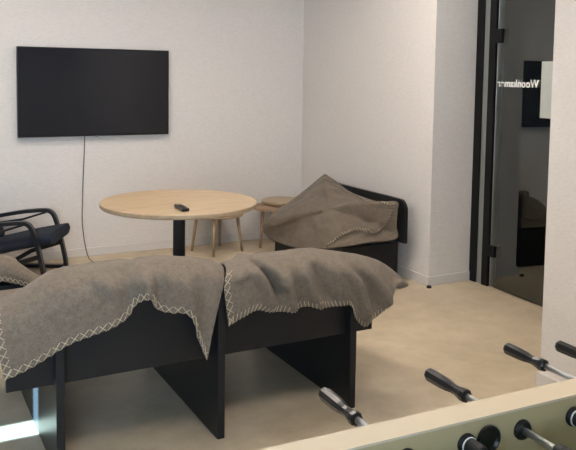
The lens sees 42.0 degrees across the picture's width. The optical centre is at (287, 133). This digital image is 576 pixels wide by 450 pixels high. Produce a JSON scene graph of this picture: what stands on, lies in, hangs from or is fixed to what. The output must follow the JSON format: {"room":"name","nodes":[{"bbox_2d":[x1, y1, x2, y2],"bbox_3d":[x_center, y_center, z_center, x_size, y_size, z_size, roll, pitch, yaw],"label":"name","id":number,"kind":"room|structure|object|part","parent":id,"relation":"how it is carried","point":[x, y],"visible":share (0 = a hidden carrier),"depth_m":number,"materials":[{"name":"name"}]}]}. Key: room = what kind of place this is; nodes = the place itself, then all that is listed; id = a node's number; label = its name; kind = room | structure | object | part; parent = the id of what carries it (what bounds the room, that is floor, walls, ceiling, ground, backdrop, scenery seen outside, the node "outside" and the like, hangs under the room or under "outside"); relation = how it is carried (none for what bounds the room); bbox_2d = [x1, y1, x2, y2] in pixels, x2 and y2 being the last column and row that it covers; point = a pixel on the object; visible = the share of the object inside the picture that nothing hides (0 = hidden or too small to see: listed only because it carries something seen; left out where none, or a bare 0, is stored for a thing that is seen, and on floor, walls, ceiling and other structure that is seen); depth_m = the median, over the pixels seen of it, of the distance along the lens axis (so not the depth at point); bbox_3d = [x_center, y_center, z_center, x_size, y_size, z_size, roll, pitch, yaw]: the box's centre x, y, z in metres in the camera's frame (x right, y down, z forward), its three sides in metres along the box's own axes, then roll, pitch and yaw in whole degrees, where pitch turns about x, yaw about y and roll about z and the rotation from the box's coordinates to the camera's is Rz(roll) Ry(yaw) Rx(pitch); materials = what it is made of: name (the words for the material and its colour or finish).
{"room":"common room","nodes":[
{"label":"common room","id":0,"kind":"room"},
{"bbox_2d":[0,0,303,254],"bbox_3d":[-1.328,-0.370,6.075,8.200,2.650,0.200,-2,5,-28],"label":"wall","id":1,"kind":"structure","parent":0,"point":[236,66],"depth_m":6.18,"materials":[{"name":"paint"}]},
{"bbox_2d":[16,46,168,137],"bbox_3d":[-1.498,-0.322,5.837,1.170,0.683,0.063,-2,5,-28],"label":"television","id":2,"kind":"object","parent":1,"relation":"attached to","point":[62,92],"visible":1,"depth_m":5.79,"materials":[{"name":"black plastic"}]},
{"bbox_2d":[82,136,92,261],"bbox_3d":[-1.399,0.524,5.487,0.054,0.964,0.885,-1,5,-26],"label":"power cable","id":3,"kind":"object","parent":2,"relation":"hanging from","point":[84,136],"visible":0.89,"depth_m":5.87,"materials":[{"name":"grey plastic"}]},
{"bbox_2d":[14,232,267,261],"bbox_3d":[-2.315,0.953,5.538,5.490,0.066,0.012,-2,5,-28],"label":"baseboard","id":4,"kind":"structure","parent":1,"relation":"attached to","point":[71,253],"depth_m":6.11,"materials":[{"name":"grey"}]},
{"bbox_2d":[0,238,542,449],"bbox_3d":[0.465,1.292,2.803,8.200,0.100,7.891,-2,5,-28],"label":"floor","id":5,"kind":"structure","parent":0,"point":[460,331],"depth_m":3.54,"materials":[{"name":"concrete"}]},
{"bbox_2d":[0,281,22,290],"bbox_3d":[-2.128,0.812,3.833,1.380,0.620,0.780,-2,5,-28],"label":"sofa","id":6,"kind":"object","parent":5,"relation":"on","point":[3,285],"visible":0.09,"depth_m":3.84,"materials":[{"name":"black laminate"}]},
{"bbox_2d":[0,254,38,285],"bbox_3d":[-1.960,0.661,3.857,1.248,0.286,0.682,-2,5,-28],"label":"throw blanket","id":7,"kind":"object","parent":6,"relation":"on","point":[11,270],"visible":0.79,"depth_m":3.81,"materials":[{"name":"beige fabric"}]},
{"bbox_2d":[0,208,69,286],"bbox_3d":[-1.922,0.708,5.307,0.679,0.608,0.532,1,4,0],"label":"lounge chair","id":8,"kind":"object","parent":5,"relation":"on","point":[41,238],"visible":0.82,"depth_m":5.21,"materials":[{"name":"black"}]},
{"bbox_3d":[-1.889,0.809,5.069,0.513,0.446,0.042,1,4,0],"label":"armrest frame","id":9,"kind":"part","parent":8,"relation":"part of","materials":[{"name":"black metal"}]},
{"bbox_3d":[-1.872,0.911,5.102,0.402,0.197,0.022,1,4,0],"label":"rail","id":10,"kind":"part","parent":8,"relation":"part of","materials":[{"name":"black metal"}]},
{"bbox_2d":[0,223,69,253],"bbox_3d":[-1.876,0.752,5.310,0.541,0.192,0.450,1,4,0],"label":"seat cushion","id":11,"kind":"object","parent":8,"relation":"on","point":[48,236],"depth_m":5.17,"materials":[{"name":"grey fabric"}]},
{"bbox_3d":[-1.873,0.877,5.541,0.402,0.197,0.022,1,4,0],"label":"rail","id":12,"kind":"part","parent":8,"relation":"part of","materials":[{"name":"black metal"}]},
{"bbox_2d":[99,189,256,255],"bbox_3d":[-0.613,0.744,4.218,0.867,0.740,0.867,-2,5,-28],"label":"round table","id":13,"kind":"object","parent":5,"relation":"on","point":[152,204],"visible":0.71,"depth_m":4.13,"materials":[{"name":"brown wood"}]},
{"bbox_2d":[174,204,188,211],"bbox_3d":[-0.558,0.385,3.934,0.040,0.020,0.150,-1,5,-25],"label":"remote control","id":14,"kind":"object","parent":13,"relation":"on","point":[181,207],"visible":1,"depth_m":3.90,"materials":[{"name":"black plastic"}]},
{"bbox_2d":[5,277,371,449],"bbox_3d":[-0.519,0.869,3.393,1.550,0.622,1.000,-2,5,-28],"label":"bench","id":15,"kind":"object","parent":5,"relation":"on","point":[319,344],"visible":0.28,"depth_m":2.99,"materials":[{"name":"black laminate"}]},
{"bbox_3d":[-1.037,0.903,3.095,0.030,0.585,0.960,-2,5,-28],"label":"leg panel","id":16,"kind":"part","parent":15,"relation":"part of","materials":[{"name":"black laminate"}]},
{"bbox_2d":[0,255,223,380],"bbox_3d":[-0.809,0.652,3.144,0.906,0.395,1.019,-2,5,-28],"label":"throw blanket","id":17,"kind":"object","parent":15,"relation":"on","point":[64,306],"visible":1,"depth_m":2.70,"materials":[{"name":"beige fabric"}]},
{"bbox_3d":[-0.310,0.742,2.996,1.550,0.300,0.025,-2,5,-28],"label":"backrest panel","id":18,"kind":"part","parent":15,"relation":"part of","materials":[{"name":"black laminate"}]},
{"bbox_3d":[-0.489,0.888,3.388,0.030,0.585,0.960,-2,5,-28],"label":"leg panel","id":19,"kind":"part","parent":15,"relation":"part of","materials":[{"name":"black laminate"}]},
{"bbox_3d":[0.059,0.874,3.681,0.030,0.585,0.960,-2,5,-28],"label":"leg panel","id":20,"kind":"part","parent":15,"relation":"part of","materials":[{"name":"black laminate"}]},
{"bbox_2d":[219,248,408,326],"bbox_3d":[-0.044,0.640,3.555,0.953,0.346,1.013,-2,5,-28],"label":"throw blanket","id":21,"kind":"object","parent":15,"relation":"on","point":[289,280],"visible":0.94,"depth_m":3.13,"materials":[{"name":"beige fabric"}]},
{"bbox_2d":[190,214,242,256],"bbox_3d":[-0.582,0.802,6.148,0.430,0.326,0.430,-2,5,-28],"label":"side table","id":22,"kind":"object","parent":5,"relation":"on","point":[239,215],"visible":0.37,"depth_m":6.13,"materials":[{"name":"brown wood"}]},
{"bbox_3d":[-0.766,0.809,6.145,0.066,0.306,0.029,1,4,4],"label":"leg","id":23,"kind":"part","parent":22,"relation":"part of","materials":[{"name":"brown wood"}]},
{"bbox_3d":[-0.587,0.826,5.973,0.030,0.306,0.065,1,4,-4],"label":"leg","id":24,"kind":"part","parent":22,"relation":"part of","materials":[{"name":"brown wood"}]},
{"bbox_3d":[-0.577,0.799,6.315,0.030,0.306,0.063,1,4,-4],"label":"leg","id":25,"kind":"part","parent":22,"relation":"part of","materials":[{"name":"brown wood"}]},
{"bbox_3d":[-0.400,0.813,6.164,0.066,0.306,0.030,1,4,1],"label":"leg","id":26,"kind":"part","parent":22,"relation":"part of","materials":[{"name":"brown wood"}]},
{"bbox_2d":[254,203,281,247],"bbox_3d":[-0.127,0.781,6.373,0.360,0.346,0.360,-2,5,-28],"label":"side table","id":27,"kind":"object","parent":5,"relation":"on","point":[263,208],"visible":0.31,"depth_m":6.29,"materials":[{"name":"brown wood"}]},
{"bbox_3d":[-0.221,0.795,6.306,0.051,0.325,0.030,-2,5,-28],"label":"leg","id":28,"kind":"part","parent":27,"relation":"part of","materials":[{"name":"brown wood"}]},
{"bbox_2d":[261,196,294,213],"bbox_3d":[-0.046,0.757,6.482,0.370,0.379,0.370,-2,5,-28],"label":"side table","id":29,"kind":"object","parent":5,"relation":"on","point":[278,200],"visible":0.57,"depth_m":6.43,"materials":[{"name":"brown wood"}]},
{"bbox_2d":[275,183,407,272],"bbox_3d":[0.353,0.721,5.634,0.497,0.592,1.122,-2,5,-28],"label":"sofa","id":30,"kind":"object","parent":5,"relation":"on","point":[386,252],"visible":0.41,"depth_m":5.27,"materials":[{"name":"black laminate"}]},
{"bbox_3d":[0.141,0.850,5.535,0.020,0.225,0.931,-2,5,-28],"label":"rail","id":31,"kind":"part","parent":30,"relation":"part of","materials":[{"name":"black laminate"}]},
{"bbox_2d":[262,174,398,248],"bbox_3d":[0.292,0.617,5.583,0.575,0.503,1.058,-2,5,-28],"label":"throw blanket","id":32,"kind":"object","parent":30,"relation":"on","point":[326,215],"visible":1,"depth_m":5.41,"materials":[{"name":"beige fabric"}]},
{"bbox_3d":[0.564,0.911,5.218,0.468,0.285,0.030,-2,5,-28],"label":"leg panel","id":33,"kind":"part","parent":30,"relation":"part of","materials":[{"name":"black laminate"}]},
{"bbox_3d":[0.563,0.574,5.734,0.025,0.307,1.122,-2,5,-28],"label":"backrest panel","id":34,"kind":"part","parent":30,"relation":"part of","materials":[{"name":"black laminate"}]},
{"bbox_2d":[260,341,575,449],"bbox_3d":[0.491,0.936,0.952,1.221,0.900,1.313,-1,5,-26],"label":"foosball table","id":35,"kind":"object","parent":5,"relation":"on","point":[543,417],"visible":1,"depth_m":1.25,"materials":[{"name":"beige wood"}]},
{"bbox_3d":[0.092,0.486,1.340,0.027,0.027,0.121,-1,5,-26],"label":"handle","id":36,"kind":"part","parent":35,"relation":"part of","materials":[{"name":"black plastic"}]},
{"bbox_3d":[0.302,0.523,0.913,0.012,0.012,0.853,-1,5,-26],"label":"rod","id":37,"kind":"part","parent":35,"relation":"part of","materials":[{"name":"silver metal"}]},
{"bbox_3d":[0.306,0.482,1.439,0.027,0.027,0.118,-1,5,-26],"label":"handle","id":38,"kind":"part","parent":35,"relation":"part of","materials":[{"name":"black plastic"}]},
{"bbox_2d":[462,437,475,449],"bbox_3d":[0.291,0.500,1.201,0.029,0.029,0.002,-1,5,-26],"label":"washer","id":39,"kind":"object","parent":35,"relation":"in","point":[467,442],"depth_m":1.19,"materials":[{"name":"black rubber"}]},
{"bbox_2d":[477,425,500,449],"bbox_3d":[0.328,0.499,1.224,0.047,0.047,0.005,-1,5,-26],"label":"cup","id":40,"kind":"object","parent":35,"relation":"on","point":[489,436],"depth_m":1.23,"materials":[{"name":"black plastic"}]},
{"bbox_3d":[0.514,0.518,1.015,0.012,0.012,0.849,-1,5,-26],"label":"rod","id":41,"kind":"part","parent":35,"relation":"part of","materials":[{"name":"silver metal"}]},
{"bbox_3d":[0.504,0.473,1.590,0.027,0.027,0.113,-1,5,-26],"label":"handle","id":42,"kind":"part","parent":35,"relation":"part of","materials":[{"name":"black plastic"}]},
{"bbox_3d":[0.723,0.511,1.146,0.012,0.012,0.900,-1,5,-26],"label":"rod","id":43,"kind":"part","parent":35,"relation":"part of","materials":[{"name":"silver metal"}]},
{"bbox_3d":[0.625,0.473,1.607,0.027,0.027,0.118,-1,5,-26],"label":"handle","id":44,"kind":"part","parent":35,"relation":"part of","materials":[{"name":"black plastic"}]},
{"bbox_2d":[301,0,477,276],"bbox_3d":[0.792,-0.337,6.055,0.514,2.650,1.839,-2,5,-28],"label":"wall","id":45,"kind":"structure","parent":0,"point":[388,101],"depth_m":5.43,"materials":[{"name":"paint"}]},
{"bbox_2d":[347,246,427,285],"bbox_3d":[0.541,0.957,6.032,0.012,0.066,1.839,-2,5,-28],"label":"baseboard","id":46,"kind":"structure","parent":45,"relation":"attached to","point":[410,274],"depth_m":5.37,"materials":[{"name":"grey"}]},
{"bbox_2d":[427,271,469,285],"bbox_3d":[1.137,1.023,5.304,0.374,0.066,0.012,-2,5,-28],"label":"baseboard","id":47,"kind":"structure","parent":45,"relation":"attached to","point":[460,276],"depth_m":5.29,"materials":[{"name":"grey"}]},
{"bbox_2d":[540,0,575,381],"bbox_3d":[2.665,0.014,1.928,1.116,2.650,4.073,-2,5,-28],"label":"wall","id":48,"kind":"structure","parent":0,"point":[559,290],"depth_m":3.41,"materials":[{"name":"paint"}]},
{"bbox_2d":[536,371,559,385],"bbox_3d":[2.576,1.303,1.999,0.988,0.066,4.085,-2,5,-28],"label":"baseboard","id":49,"kind":"structure","parent":48,"relation":"attached to","point":[542,379],"depth_m":3.52,"materials":[{"name":"grey"}]},
{"bbox_3d":[1.763,-0.212,4.641,0.140,2.650,1.579,-2,5,-28],"label":"wall door","id":50,"kind":"structure","parent":0,"visible":0},
{"bbox_2d":[469,0,555,306],"bbox_3d":[1.583,-0.066,4.847,0.111,2.320,1.065,-2,5,-28],"label":"door","id":51,"kind":"structure","parent":50,"relation":"attached to","point":[511,141],"depth_m":5.01,"materials":[{"name":"black glass"}]},
{"bbox_3d":[1.425,-0.060,5.143,0.012,2.242,0.004,-1,5,-24],"label":"edge trim","id":52,"kind":"part","parent":51,"relation":"part of","materials":[{"name":"black metal"}]},
{"bbox_2d":[540,61,552,118],"bbox_3d":[1.640,-0.272,4.645,0.001,0.355,0.203,-1,5,-24],"label":"paper sheet","id":53,"kind":"object","parent":51,"relation":"attached to","point":[547,66],"visible":0.36,"depth_m":4.69,"materials":[{"name":"grey paper"}]}
]}

